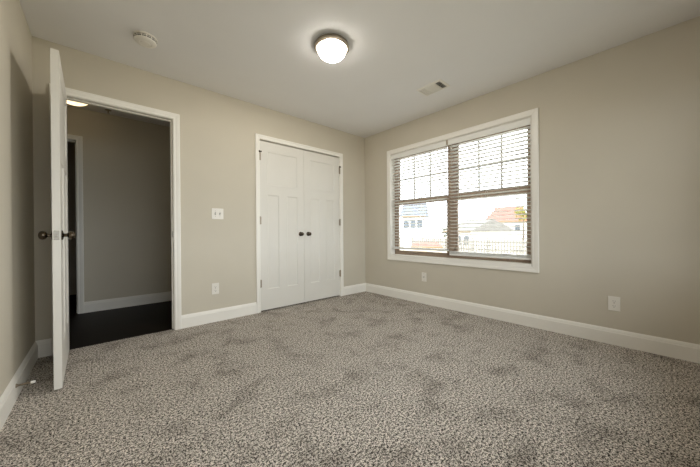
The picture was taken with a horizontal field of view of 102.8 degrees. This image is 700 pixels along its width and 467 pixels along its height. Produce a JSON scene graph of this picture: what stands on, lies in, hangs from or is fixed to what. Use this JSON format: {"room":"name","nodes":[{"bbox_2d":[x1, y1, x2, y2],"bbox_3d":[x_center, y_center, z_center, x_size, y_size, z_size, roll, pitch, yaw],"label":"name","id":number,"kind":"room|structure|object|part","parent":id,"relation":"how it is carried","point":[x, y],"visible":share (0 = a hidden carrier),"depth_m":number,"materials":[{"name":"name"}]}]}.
{"room":"empty bedroom","nodes":[
{"label":"empty bedroom","id":0,"kind":"room"},
{"bbox_2d":[0,0,34,396],"bbox_3d":[-1.179,-0.276,0.657,0.120,2.640,3.800,-1,0,-42],"label":"wall","id":1,"kind":"structure","parent":0,"point":[17,278],"depth_m":1.67,"materials":[{"name":"beige paint"}]},
{"bbox_2d":[0,341,37,430],"bbox_3d":[-1.121,0.878,0.707,0.015,0.130,3.800,-1,0,-42],"label":"baseboard","id":2,"kind":"structure","parent":1,"relation":"attached to","point":[10,395],"depth_m":1.60,"materials":[{"name":"white paint"}]},
{"bbox_2d":[15,380,35,387],"bbox_3d":[-1.855,0.859,1.599,0.075,0.022,0.022,-1,0,-42],"label":"door stop","id":3,"kind":"object","parent":1,"relation":"attached to","point":[32,381],"visible":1,"depth_m":1.60,"materials":[{"name":"silver metal"}]},
{"bbox_2d":[67,142,75,294],"bbox_3d":[-3.400,-0.272,3.268,3.170,2.640,3.055,-1,0,-42],"label":"wall","id":4,"kind":"structure","parent":0,"point":[70,145],"depth_m":4.35,"materials":[{"name":"beige paint"}]},
{"bbox_2d":[67,104,169,126],"bbox_3d":[-3.437,-1.552,3.295,2.970,0.120,2.970,-1,0,-42],"label":"ceiling","id":5,"kind":"structure","parent":0,"point":[87,107],"depth_m":3.54,"materials":[{"name":"paint"}]},
{"bbox_2d":[67,100,87,105],"bbox_3d":[-2.979,-1.442,3.007,0.284,0.103,0.284,-1,0,-42],"label":"ceiling lamp","id":6,"kind":"object","parent":5,"relation":"attached to","point":[68,101],"visible":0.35,"depth_m":3.01,"materials":[{"name":"white glass"}]},
{"bbox_2d":[67,106,170,301],"bbox_3d":[-3.392,-0.272,3.259,2.970,2.640,0.120,-1,0,-42],"label":"wall","id":7,"kind":"structure","parent":0,"point":[127,191],"depth_m":3.61,"materials":[{"name":"beige paint"}]},
{"bbox_2d":[67,134,83,313],"bbox_3d":[-3.558,-0.100,3.098,0.877,2.112,0.139,-1,0,-42],"label":"door frame","id":8,"kind":"structure","parent":7,"relation":"attached to","point":[78,140],"depth_m":3.32,"materials":[{"name":"white paint"}]},
{"bbox_2d":[84,291,171,312],"bbox_3d":[-2.708,0.883,3.775,1.280,0.130,0.015,-1,0,-42],"label":"baseboard","id":9,"kind":"structure","parent":7,"relation":"attached to","point":[106,304],"depth_m":3.60,"materials":[{"name":"white paint"}]},
{"bbox_2d":[32,36,365,340],"bbox_3d":[-1.091,-0.288,3.335,3.810,2.640,0.085,-1,0,-42],"label":"wall","id":10,"kind":"structure","parent":0,"point":[217,131],"depth_m":2.92,"materials":[{"name":"beige paint"}]},
{"bbox_2d":[36,338,51,357],"bbox_3d":[-2.352,0.881,2.144,0.086,0.130,0.015,-1,0,-42],"label":"baseboard","id":11,"kind":"structure","parent":10,"relation":"attached to","point":[44,346],"depth_m":2.15,"materials":[{"name":"white paint"}]},
{"bbox_2d":[38,48,75,389],"bbox_3d":[-2.012,-0.083,1.948,0.160,2.032,0.775,-1,0,-43],"label":"door","id":12,"kind":"structure","parent":10,"relation":"in","point":[59,234],"depth_m":1.68,"materials":[{"name":"white paint"}]},
{"bbox_3d":[-1.834,0.011,1.685,0.062,0.061,0.061,-1,0,-43],"label":"knob","id":13,"kind":"part","parent":12,"relation":"part of","materials":[{"name":"brown metal"}]},
{"bbox_3d":[-1.751,0.011,1.667,0.025,0.056,0.010,-1,0,-43],"label":"latch plate","id":14,"kind":"part","parent":12,"relation":"part of","materials":[{"name":"metal"}]},
{"bbox_3d":[-1.763,0.010,1.751,0.062,0.061,0.061,-1,0,-43],"label":"knob","id":15,"kind":"part","parent":12,"relation":"part of","materials":[{"name":"brown metal"}]},
{"bbox_2d":[49,83,181,354],"bbox_3d":[-2.024,-0.111,2.492,0.875,2.106,0.104,-1,0,-42],"label":"door frame","id":16,"kind":"structure","parent":10,"relation":"attached to","point":[74,95],"depth_m":2.72,"materials":[{"name":"white paint"}]},
{"bbox_2d":[212,283,218,294],"bbox_3d":[-1.430,0.586,2.969,0.072,0.116,0.008,-1,0,-42],"label":"wall outlet","id":17,"kind":"object","parent":10,"relation":"attached to","point":[215,286],"visible":1,"depth_m":2.97,"materials":[{"name":"white plastic"}]},
{"bbox_2d":[212,208,222,218],"bbox_3d":[-1.409,-0.210,2.981,0.118,0.116,0.021,-1,0,-42],"label":"light switch","id":18,"kind":"object","parent":10,"relation":"attached to","point":[217,213],"visible":1,"depth_m":2.98,"materials":[{"name":"white plastic"}]},
{"bbox_2d":[181,302,256,328],"bbox_3d":[-1.376,0.871,3.012,0.769,0.130,0.015,-1,0,-42],"label":"baseboard","id":19,"kind":"structure","parent":10,"relation":"attached to","point":[205,317],"depth_m":2.98,"materials":[{"name":"white paint"}]},
{"bbox_2d":[259,141,304,310],"bbox_3d":[-0.837,-0.094,3.493,0.628,2.018,0.092,-1,0,-42],"label":"door","id":20,"kind":"structure","parent":10,"relation":"in","point":[281,167],"depth_m":3.49,"materials":[{"name":"white paint"}]},
{"bbox_2d":[255,133,343,312],"bbox_3d":[-0.629,-0.122,3.733,1.328,2.100,0.103,-1,0,-42],"label":"door frame","id":21,"kind":"structure","parent":10,"relation":"attached to","point":[258,137],"depth_m":3.39,"materials":[{"name":"white paint"}]},
{"bbox_2d":[303,150,340,301],"bbox_3d":[-0.365,-0.099,3.913,0.629,2.018,0.092,-1,0,-42],"label":"door","id":22,"kind":"structure","parent":10,"relation":"in","point":[322,223],"depth_m":3.90,"materials":[{"name":"white paint"}]},
{"bbox_2d":[344,283,365,295],"bbox_3d":[0.077,0.856,4.304,0.474,0.130,0.015,-1,0,-42],"label":"baseboard","id":23,"kind":"structure","parent":10,"relation":"attached to","point":[357,288],"depth_m":4.29,"materials":[{"name":"white paint"}]},
{"bbox_2d":[0,291,699,466],"bbox_3d":[-1.258,0.997,2.521,5.160,0.120,7.015,-1,0,-42],"label":"floor","id":24,"kind":"structure","parent":0,"point":[362,379],"depth_m":1.61,"materials":[{"name":"grey carpet"}]},
{"bbox_2d":[19,0,699,137],"bbox_3d":[0.244,-1.571,1.818,3.810,0.120,3.960,-1,0,-42],"label":"ceiling","id":25,"kind":"structure","parent":0,"point":[262,53],"depth_m":2.19,"materials":[{"name":"paint"}]},
{"bbox_2d":[133,30,157,47],"bbox_3d":[-1.564,-1.475,2.137,0.152,0.050,0.152,-1,0,-42],"label":"smoke detector","id":26,"kind":"object","parent":25,"relation":"attached to","point":[145,39],"visible":1,"depth_m":2.10,"materials":[{"name":"white plastic"}]},
{"bbox_2d":[314,33,348,62],"bbox_3d":[-0.145,-1.441,2.232,0.279,0.137,0.279,-1,0,-42],"label":"ceiling lamp","id":27,"kind":"object","parent":25,"relation":"attached to","point":[331,47],"visible":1,"depth_m":2.16,"materials":[{"name":"white glass"}]},
{"bbox_3d":[-0.145,-1.434,2.232,0.227,0.087,0.227,-1,0,-42],"label":"lamp shade","id":28,"kind":"part","parent":27,"relation":"part of","materials":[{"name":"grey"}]},
{"bbox_2d":[417,79,449,95],"bbox_3d":[0.867,-1.514,2.916,0.198,0.009,0.283,-1,0,-42],"label":"ceiling vent","id":29,"kind":"object","parent":25,"relation":"in","point":[438,85],"visible":1,"depth_m":2.90,"materials":[{"name":"white plastic"}]},
{"bbox_2d":[365,16,699,344],"bbox_3d":[1.564,-0.304,3.096,0.160,2.640,3.800,-1,0,-42],"label":"wall","id":30,"kind":"structure","parent":0,"point":[619,126],"depth_m":2.35,"materials":[{"name":"beige paint"}]},
{"bbox_2d":[394,146,449,257],"bbox_3d":[0.982,-0.420,3.815,0.068,1.450,0.902,-1,0,-42],"label":"window","id":31,"kind":"structure","parent":30,"relation":"in","point":[397,244],"depth_m":3.85,"materials":[{"name":"clear glass"}]},
{"bbox_3d":[0.975,-0.102,3.808,0.025,0.759,0.828,-1,0,-42],"label":"sash","id":32,"kind":"part","parent":31,"relation":"part of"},
{"bbox_3d":[0.992,-0.768,3.824,0.024,0.705,0.828,-1,0,-42],"label":"sash","id":33,"kind":"part","parent":31,"relation":"part of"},
{"bbox_2d":[402,153,447,197],"bbox_3d":[0.987,-0.777,3.820,0.007,0.643,0.760,-1,0,-42],"label":"grille","id":34,"kind":"object","parent":31,"relation":"attached to","point":[417,153],"depth_m":3.84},
{"bbox_2d":[422,272,425,281],"bbox_3d":[0.964,0.568,3.648,0.016,0.116,0.070,-1,0,-42],"label":"electrical outlet","id":35,"kind":"object","parent":30,"relation":"attached to","point":[423,273],"visible":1,"depth_m":3.65,"materials":[{"name":"white plastic"}]},
{"bbox_2d":[387,108,538,272],"bbox_3d":[1.239,-0.412,3.444,0.176,1.585,1.898,-1,0,-42],"label":"window","id":36,"kind":"structure","parent":30,"relation":"in","point":[456,230],"depth_m":3.11,"materials":[{"name":"white wood"}]},
{"bbox_2d":[391,141,448,250],"bbox_3d":[0.911,-0.458,3.761,0.066,1.355,0.869,-1,0,-42],"label":"window blind","id":37,"kind":"object","parent":36,"relation":"attached to","point":[436,146],"visible":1,"depth_m":3.73,"materials":[{"name":"white plastic"}]},
{"bbox_3d":[0.710,-0.439,3.999,0.050,1.298,0.002,-1,0,-42],"label":"ladder cord","id":38,"kind":"part","parent":37,"relation":"part of","materials":[{"name":"white fabric"}]},
{"bbox_3d":[0.921,0.209,3.768,0.050,0.020,0.865,-1,0,-42],"label":"rail","id":39,"kind":"part","parent":37,"relation":"part of","materials":[{"name":"white plastic"}]},
{"bbox_2d":[448,118,530,259],"bbox_3d":[1.507,-0.436,3.091,0.066,1.401,0.872,-1,0,-42],"label":"window blind","id":40,"kind":"object","parent":36,"relation":"attached to","point":[524,122],"visible":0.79,"depth_m":3.03,"materials":[{"name":"white plastic"}]},
{"bbox_3d":[1.305,-0.418,3.330,0.050,1.344,0.002,-1,0,-42],"label":"ladder cord","id":41,"kind":"part","parent":40,"relation":"part of","materials":[{"name":"white fabric"}]},
{"bbox_3d":[1.513,-0.418,3.096,0.050,1.344,0.002,-1,0,-42],"label":"ladder cord","id":42,"kind":"part","parent":40,"relation":"part of","materials":[{"name":"white fabric"}]},
{"bbox_3d":[1.517,0.254,3.099,0.050,0.020,0.868,-1,0,-42],"label":"rail","id":43,"kind":"part","parent":40,"relation":"part of","materials":[{"name":"white plastic"}]},
{"bbox_3d":[1.569,-0.103,3.142,0.025,0.759,0.809,-1,0,-42],"label":"sash","id":44,"kind":"part","parent":36,"relation":"part of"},
{"bbox_3d":[1.585,-0.769,3.157,0.024,0.705,0.809,-1,0,-42],"label":"sash","id":45,"kind":"part","parent":36,"relation":"part of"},
{"bbox_2d":[459,135,526,189],"bbox_3d":[1.580,-0.778,3.153,0.007,0.643,0.741,-1,0,-42],"label":"grille","id":46,"kind":"object","parent":36,"relation":"attached to","point":[487,135],"depth_m":3.17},
{"bbox_2d":[366,283,699,363],"bbox_3d":[1.506,0.851,3.042,0.015,0.130,3.800,-1,0,-42],"label":"baseboard","id":47,"kind":"structure","parent":30,"relation":"attached to","point":[686,351],"depth_m":2.54,"materials":[{"name":"white paint"}]},
{"bbox_2d":[608,296,619,311],"bbox_3d":[2.171,0.577,2.297,0.008,0.118,0.074,-1,0,-42],"label":"wall outlet","id":48,"kind":"object","parent":30,"relation":"attached to","point":[613,302],"visible":1,"depth_m":2.30,"materials":[{"name":"white plastic"}]},
{"label":"outside","id":49,"kind":"structure","parent":0,"visible":0},
{"bbox_2d":[400,236,526,254],"bbox_3d":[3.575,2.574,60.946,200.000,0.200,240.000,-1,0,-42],"label":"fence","id":50,"kind":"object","parent":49,"point":[437,238],"depth_m":44.41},
{"bbox_2d":[400,203,428,247],"bbox_3d":[11.123,-1.375,47.830,4.200,7.700,6.100,0,0,20],"label":"house","id":51,"kind":"structure","parent":50,"relation":"on","point":[423,222],"depth_m":45.73,"materials":[{"name":"white"}]},
{"bbox_3d":[10.251,-1.510,45.480,0.840,1.240,0.009,0,0,20],"label":"pane","id":52,"kind":"part","parent":51,"relation":"part of","materials":[{"name":"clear glass"}]},
{"bbox_2d":[411,242,442,251],"bbox_3d":[9.744,2.381,35.884,3.800,2.500,3.500,0,0,13],"label":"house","id":53,"kind":"structure","parent":50,"relation":"on","point":[420,244],"depth_m":34.75,"materials":[{"name":"beige"}]},
{"bbox_2d":[440,226,446,236],"bbox_3d":[17.451,0.426,49.862,2.702,3.997,2.754,-1,0,-42],"label":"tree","id":54,"kind":"object","parent":50,"relation":"on","point":[442,228],"visible":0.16,"depth_m":49.70,"materials":[{"name":"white plant"}]},
{"bbox_2d":[412,238,526,253],"bbox_3d":[16.615,1.561,35.704,0.160,1.850,21.060,-1,0,-42],"label":"fence","id":55,"kind":"object","parent":50,"relation":"on","point":[489,242],"visible":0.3,"depth_m":34.96,"materials":[{"name":"white wood"}]},
{"bbox_2d":[442,220,513,251],"bbox_3d":[19.245,0.169,41.718,9.100,4.550,5.400,0,0,-24],"label":"house","id":56,"kind":"structure","parent":50,"relation":"on","point":[461,230],"depth_m":39.53,"materials":[{"name":"white"}]},
{"bbox_2d":[486,207,526,245],"bbox_3d":[31.852,-1.547,56.111,7.400,7.700,10.100,0,0,38],"label":"house","id":57,"kind":"structure","parent":50,"relation":"on","point":[513,208],"depth_m":52.19,"materials":[{"name":"white"}]},
{"bbox_2d":[514,207,526,247],"bbox_3d":[28.154,-1.144,45.311,2.704,7.028,2.742,-1,0,-42],"label":"tree","id":58,"kind":"object","parent":50,"relation":"on","point":[517,208],"visible":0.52,"depth_m":45.26,"materials":[{"name":"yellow plant"}]},
{"bbox_3d":[28.139,-3.366,45.303,2.704,2.582,2.742,-1,0,-42],"label":"crown","id":59,"kind":"part","parent":58,"relation":"part of","materials":[{"name":"yellow plant"}]}
]}

